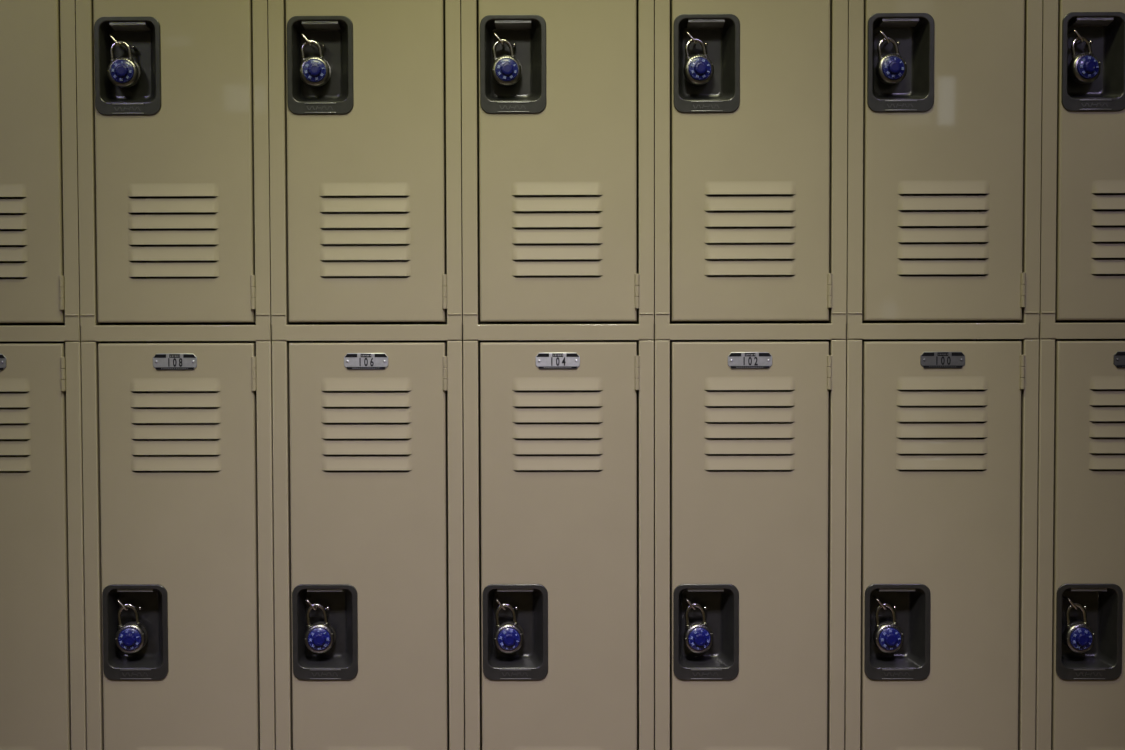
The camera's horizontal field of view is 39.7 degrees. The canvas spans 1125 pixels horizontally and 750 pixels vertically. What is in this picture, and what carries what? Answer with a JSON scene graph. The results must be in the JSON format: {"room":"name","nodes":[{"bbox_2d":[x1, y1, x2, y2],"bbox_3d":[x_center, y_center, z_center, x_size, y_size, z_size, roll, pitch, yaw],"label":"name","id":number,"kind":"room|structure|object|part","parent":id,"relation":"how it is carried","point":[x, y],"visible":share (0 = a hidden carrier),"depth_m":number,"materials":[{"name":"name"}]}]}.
{"room":"changing room","nodes":[
{"label":"changing room","id":0,"kind":"room"},
{"bbox_3d":[0.013,1.134,0.617,6.800,0.100,4.590,0,2,1],"label":"floor","id":1,"kind":"structure","parent":0,"visible":0},
{"bbox_3d":[-0.002,0.919,2.716,2.134,0.163,0.360,0,2,1],"label":"baseboard","id":2,"kind":"structure","parent":1,"relation":"on","visible":0},
{"bbox_2d":[0,0,86,749],"bbox_3d":[-0.919,-0.070,2.674,0.303,1.824,0.386,0,2,1],"label":"locker","id":3,"kind":"object","parent":2,"relation":"on","point":[43,654],"visible":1,"depth_m":2.49,"materials":[{"name":"metal"}]},
{"bbox_3d":[-0.922,-0.020,2.486,0.070,0.026,0.003,0,2,1],"label":"number plate","id":4,"kind":"part","parent":3,"relation":"part of","materials":[{"name":"metal"}]},
{"bbox_3d":[-0.922,-0.517,2.475,0.249,0.869,0.021,0,2,1],"label":"door","id":5,"kind":"part","parent":3,"relation":"part of","materials":[{"name":"metal"}]},
{"bbox_3d":[-0.920,0.384,2.511,0.249,0.869,0.021,0,2,1],"label":"door","id":6,"kind":"part","parent":3,"relation":"part of","materials":[{"name":"metal"}]},
{"bbox_2d":[76,0,275,749],"bbox_3d":[-0.614,-0.071,2.671,0.303,1.824,0.386,0,2,1],"label":"locker","id":7,"kind":"object","parent":2,"relation":"on","point":[174,164],"visible":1,"depth_m":2.49,"materials":[{"name":"metal"}]},
{"bbox_2d":[107,41,140,87],"bbox_3d":[-0.697,-0.494,2.478,0.050,0.075,0.033,0,2,-7],"label":"padlock","id":8,"kind":"object","parent":7,"relation":"attached to","point":[123,72],"visible":1,"depth_m":2.47,"materials":[{"name":"silver metal"}]},
{"bbox_3d":[-0.697,-0.481,2.465,0.022,0.022,0.006,3,-1,-6],"label":"dial knob","id":9,"kind":"part","parent":8,"relation":"part of","materials":[{"name":"blue plastic"}]},
{"bbox_2d":[115,603,147,653],"bbox_3d":[-0.695,0.409,2.513,0.050,0.080,0.033,0,2,-6],"label":"padlock","id":10,"kind":"object","parent":7,"relation":"attached to","point":[131,637],"visible":1,"depth_m":2.51,"materials":[{"name":"silver metal"}]},
{"bbox_3d":[-0.695,0.425,2.501,0.022,0.022,0.006,28,-2,-5],"label":"dial knob","id":11,"kind":"part","parent":10,"relation":"part of","materials":[{"name":"blue plastic"}]},
{"bbox_3d":[-0.617,-0.518,2.472,0.249,0.869,0.021,0,2,1],"label":"door","id":12,"kind":"part","parent":7,"relation":"part of","materials":[{"name":"metal"}]},
{"bbox_3d":[-0.617,-0.021,2.483,0.070,0.026,0.003,0,2,1],"label":"number plate","id":13,"kind":"part","parent":7,"relation":"part of","materials":[{"name":"metal"}]},
{"bbox_3d":[-0.615,0.383,2.507,0.249,0.869,0.021,0,2,1],"label":"door","id":14,"kind":"part","parent":7,"relation":"part of","materials":[{"name":"metal"}]},
{"bbox_2d":[268,0,464,749],"bbox_3d":[-0.309,-0.072,2.667,0.303,1.824,0.386,0,2,1],"label":"locker","id":15,"kind":"object","parent":2,"relation":"on","point":[366,162],"visible":1,"depth_m":2.48,"materials":[{"name":"metal"}]},
{"bbox_2d":[299,40,330,86],"bbox_3d":[-0.392,-0.495,2.474,0.050,0.075,0.033,-1,2,-10],"label":"padlock","id":16,"kind":"object","parent":15,"relation":"attached to","point":[314,71],"visible":1,"depth_m":2.47,"materials":[{"name":"silver metal"}]},
{"bbox_3d":[-0.391,-0.482,2.462,0.021,0.021,0.006,32,-5,-7],"label":"dial knob","id":17,"kind":"part","parent":16,"relation":"part of","materials":[{"name":"blue plastic"}]},
{"bbox_2d":[304,603,335,653],"bbox_3d":[-0.390,0.408,2.510,0.050,0.080,0.033,0,2,-7],"label":"padlock","id":18,"kind":"object","parent":15,"relation":"attached to","point":[320,636],"visible":1,"depth_m":2.50,"materials":[{"name":"silver metal"}]},
{"bbox_3d":[-0.390,0.424,2.497,0.021,0.021,0.006,-2,1,-6],"label":"dial knob","id":19,"kind":"part","parent":18,"relation":"part of","materials":[{"name":"blue plastic"}]},
{"bbox_3d":[-0.312,-0.518,2.468,0.249,0.869,0.021,0,2,1],"label":"door","id":20,"kind":"part","parent":15,"relation":"part of","materials":[{"name":"metal"}]},
{"bbox_3d":[-0.312,-0.022,2.479,0.070,0.026,0.003,0,2,1],"label":"number plate","id":21,"kind":"part","parent":15,"relation":"part of","materials":[{"name":"metal"}]},
{"bbox_3d":[-0.310,0.383,2.504,0.249,0.869,0.021,0,2,1],"label":"door","id":22,"kind":"part","parent":15,"relation":"part of","materials":[{"name":"metal"}]},
{"bbox_2d":[461,0,653,749],"bbox_3d":[-0.004,-0.072,2.664,0.303,1.824,0.386,0,2,1],"label":"locker","id":23,"kind":"object","parent":2,"relation":"on","point":[558,161],"visible":1,"depth_m":2.48,"materials":[{"name":"metal"}]},
{"bbox_2d":[491,39,521,85],"bbox_3d":[-0.088,-0.496,2.471,0.050,0.075,0.033,0,2,-8],"label":"padlock","id":24,"kind":"object","parent":23,"relation":"attached to","point":[506,70],"visible":1,"depth_m":2.46,"materials":[{"name":"silver metal"}]},
{"bbox_3d":[-0.087,-0.482,2.458,0.021,0.021,0.006,16,-3,-6],"label":"dial knob","id":25,"kind":"part","parent":24,"relation":"part of","materials":[{"name":"blue plastic"}]},
{"bbox_2d":[494,603,523,653],"bbox_3d":[-0.085,0.407,2.506,0.050,0.080,0.033,0,2,-7],"label":"padlock","id":26,"kind":"object","parent":23,"relation":"attached to","point":[508,636],"visible":1,"depth_m":2.50,"materials":[{"name":"silver metal"}]},
{"bbox_3d":[-0.085,0.423,2.494,0.022,0.022,0.006,-33,3,-5],"label":"dial knob","id":27,"kind":"part","parent":26,"relation":"part of","materials":[{"name":"blue plastic"}]},
{"bbox_3d":[-0.008,-0.519,2.465,0.249,0.869,0.021,0,2,1],"label":"door","id":28,"kind":"part","parent":23,"relation":"part of","materials":[{"name":"metal"}]},
{"bbox_3d":[-0.007,-0.022,2.476,0.070,0.026,0.003,0,2,1],"label":"number plate","id":29,"kind":"part","parent":23,"relation":"part of","materials":[{"name":"metal"}]},
{"bbox_3d":[-0.005,0.382,2.500,0.249,0.869,0.021,0,2,1],"label":"door","id":30,"kind":"part","parent":23,"relation":"part of","materials":[{"name":"metal"}]},
{"bbox_2d":[654,0,847,749],"bbox_3d":[0.300,-0.073,2.660,0.303,1.824,0.386,0,2,1],"label":"locker","id":31,"kind":"object","parent":2,"relation":"on","point":[750,161],"visible":0.99,"depth_m":2.48,"materials":[{"name":"metal"}]},
{"bbox_2d":[683,603,712,652],"bbox_3d":[0.220,0.407,2.503,0.050,0.080,0.033,0,2,-8],"label":"padlock","id":32,"kind":"object","parent":31,"relation":"attached to","point":[698,635],"visible":1,"depth_m":2.50,"materials":[{"name":"silver metal"}]},
{"bbox_3d":[0.220,0.423,2.491,0.022,0.022,0.006,13,-1,-7],"label":"dial knob","id":33,"kind":"part","parent":32,"relation":"part of","materials":[{"name":"blue plastic"}]},
{"bbox_2d":[683,38,713,84],"bbox_3d":[0.217,-0.496,2.467,0.050,0.075,0.033,0,2,-8],"label":"padlock","id":34,"kind":"object","parent":31,"relation":"attached to","point":[698,69],"visible":1,"depth_m":2.46,"materials":[{"name":"silver metal"}]},
{"bbox_3d":[0.218,-0.483,2.455,0.022,0.022,0.006,-24,2,-7],"label":"dial knob","id":35,"kind":"part","parent":34,"relation":"part of","materials":[{"name":"blue plastic"}]},
{"bbox_3d":[0.299,0.381,2.497,0.249,0.869,0.021,0,2,1],"label":"door","id":36,"kind":"part","parent":31,"relation":"part of","materials":[{"name":"metal"}]},
{"bbox_3d":[0.297,-0.023,2.473,0.070,0.026,0.003,0,2,1],"label":"number plate","id":37,"kind":"part","parent":31,"relation":"part of","materials":[{"name":"metal"}]},
{"bbox_3d":[0.297,-0.520,2.461,0.249,0.869,0.021,0,2,1],"label":"door","id":38,"kind":"part","parent":31,"relation":"part of","materials":[{"name":"metal"}]},
{"bbox_2d":[843,0,1041,749],"bbox_3d":[0.605,-0.074,2.657,0.303,1.824,0.386,0,2,1],"label":"locker","id":39,"kind":"object","parent":2,"relation":"on","point":[944,160],"visible":0.98,"depth_m":2.47,"materials":[{"name":"metal"}]},
{"bbox_2d":[873,603,903,652],"bbox_3d":[0.524,0.406,2.500,0.050,0.080,0.033,0,2,-6],"label":"padlock","id":40,"kind":"object","parent":39,"relation":"attached to","point":[888,637],"visible":1,"depth_m":2.49,"materials":[{"name":"silver metal"}]},
{"bbox_3d":[0.524,0.422,2.487,0.022,0.022,0.006,43,-3,-4],"label":"dial knob","id":41,"kind":"part","parent":40,"relation":"part of","materials":[{"name":"blue plastic"}]},
{"bbox_2d":[876,37,906,84],"bbox_3d":[0.522,-0.497,2.464,0.050,0.075,0.033,0,2,-8],"label":"padlock","id":42,"kind":"object","parent":39,"relation":"attached to","point":[891,69],"visible":1,"depth_m":2.46,"materials":[{"name":"silver metal"}]},
{"bbox_3d":[0.522,-0.484,2.451,0.022,0.022,0.006,6,-1,-7],"label":"dial knob","id":43,"kind":"part","parent":42,"relation":"part of","materials":[{"name":"blue plastic"}]},
{"bbox_3d":[0.604,0.381,2.494,0.249,0.869,0.021,0,2,1],"label":"door","id":44,"kind":"part","parent":39,"relation":"part of","materials":[{"name":"metal"}]},
{"bbox_3d":[0.602,-0.024,2.469,0.070,0.026,0.003,0,2,1],"label":"number plate","id":45,"kind":"part","parent":39,"relation":"part of","materials":[{"name":"metal"}]},
{"bbox_3d":[0.602,-0.520,2.458,0.249,0.869,0.021,0,2,1],"label":"door","id":46,"kind":"part","parent":39,"relation":"part of","materials":[{"name":"metal"}]},
{"bbox_2d":[1035,0,1124,749],"bbox_3d":[0.910,-0.074,2.654,0.303,1.824,0.386,0,2,1],"label":"locker","id":47,"kind":"object","parent":2,"relation":"on","point":[1080,697],"visible":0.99,"depth_m":2.47,"materials":[{"name":"metal"}]},
{"bbox_2d":[1063,603,1094,652],"bbox_3d":[0.829,0.405,2.496,0.050,0.080,0.033,0,2,-5],"label":"padlock","id":48,"kind":"object","parent":47,"relation":"attached to","point":[1078,636],"visible":1,"depth_m":2.49,"materials":[{"name":"silver metal"}]},
{"bbox_3d":[0.829,0.421,2.484,0.022,0.022,0.006,-17,1,-4],"label":"dial knob","id":49,"kind":"part","parent":48,"relation":"part of","materials":[{"name":"blue plastic"}]},
{"bbox_2d":[1069,36,1100,83],"bbox_3d":[0.827,-0.498,2.461,0.050,0.075,0.033,-1,2,-11],"label":"padlock","id":50,"kind":"object","parent":47,"relation":"attached to","point":[1084,68],"visible":1,"depth_m":2.45,"materials":[{"name":"silver metal"}]},
{"bbox_3d":[0.828,-0.484,2.448,0.022,0.022,0.006,-45,7,-8],"label":"dial knob","id":51,"kind":"part","parent":50,"relation":"part of","materials":[{"name":"blue plastic"}]},
{"bbox_3d":[0.909,0.380,2.490,0.249,0.869,0.021,0,2,1],"label":"door","id":52,"kind":"part","parent":47,"relation":"part of","materials":[{"name":"metal"}]},
{"bbox_3d":[0.907,-0.521,2.455,0.249,0.869,0.021,0,2,1],"label":"door","id":53,"kind":"part","parent":47,"relation":"part of","materials":[{"name":"metal"}]},
{"bbox_3d":[0.907,-0.025,2.466,0.070,0.026,0.003,0,2,1],"label":"number plate","id":54,"kind":"part","parent":47,"relation":"part of","materials":[{"name":"metal"}]}
]}

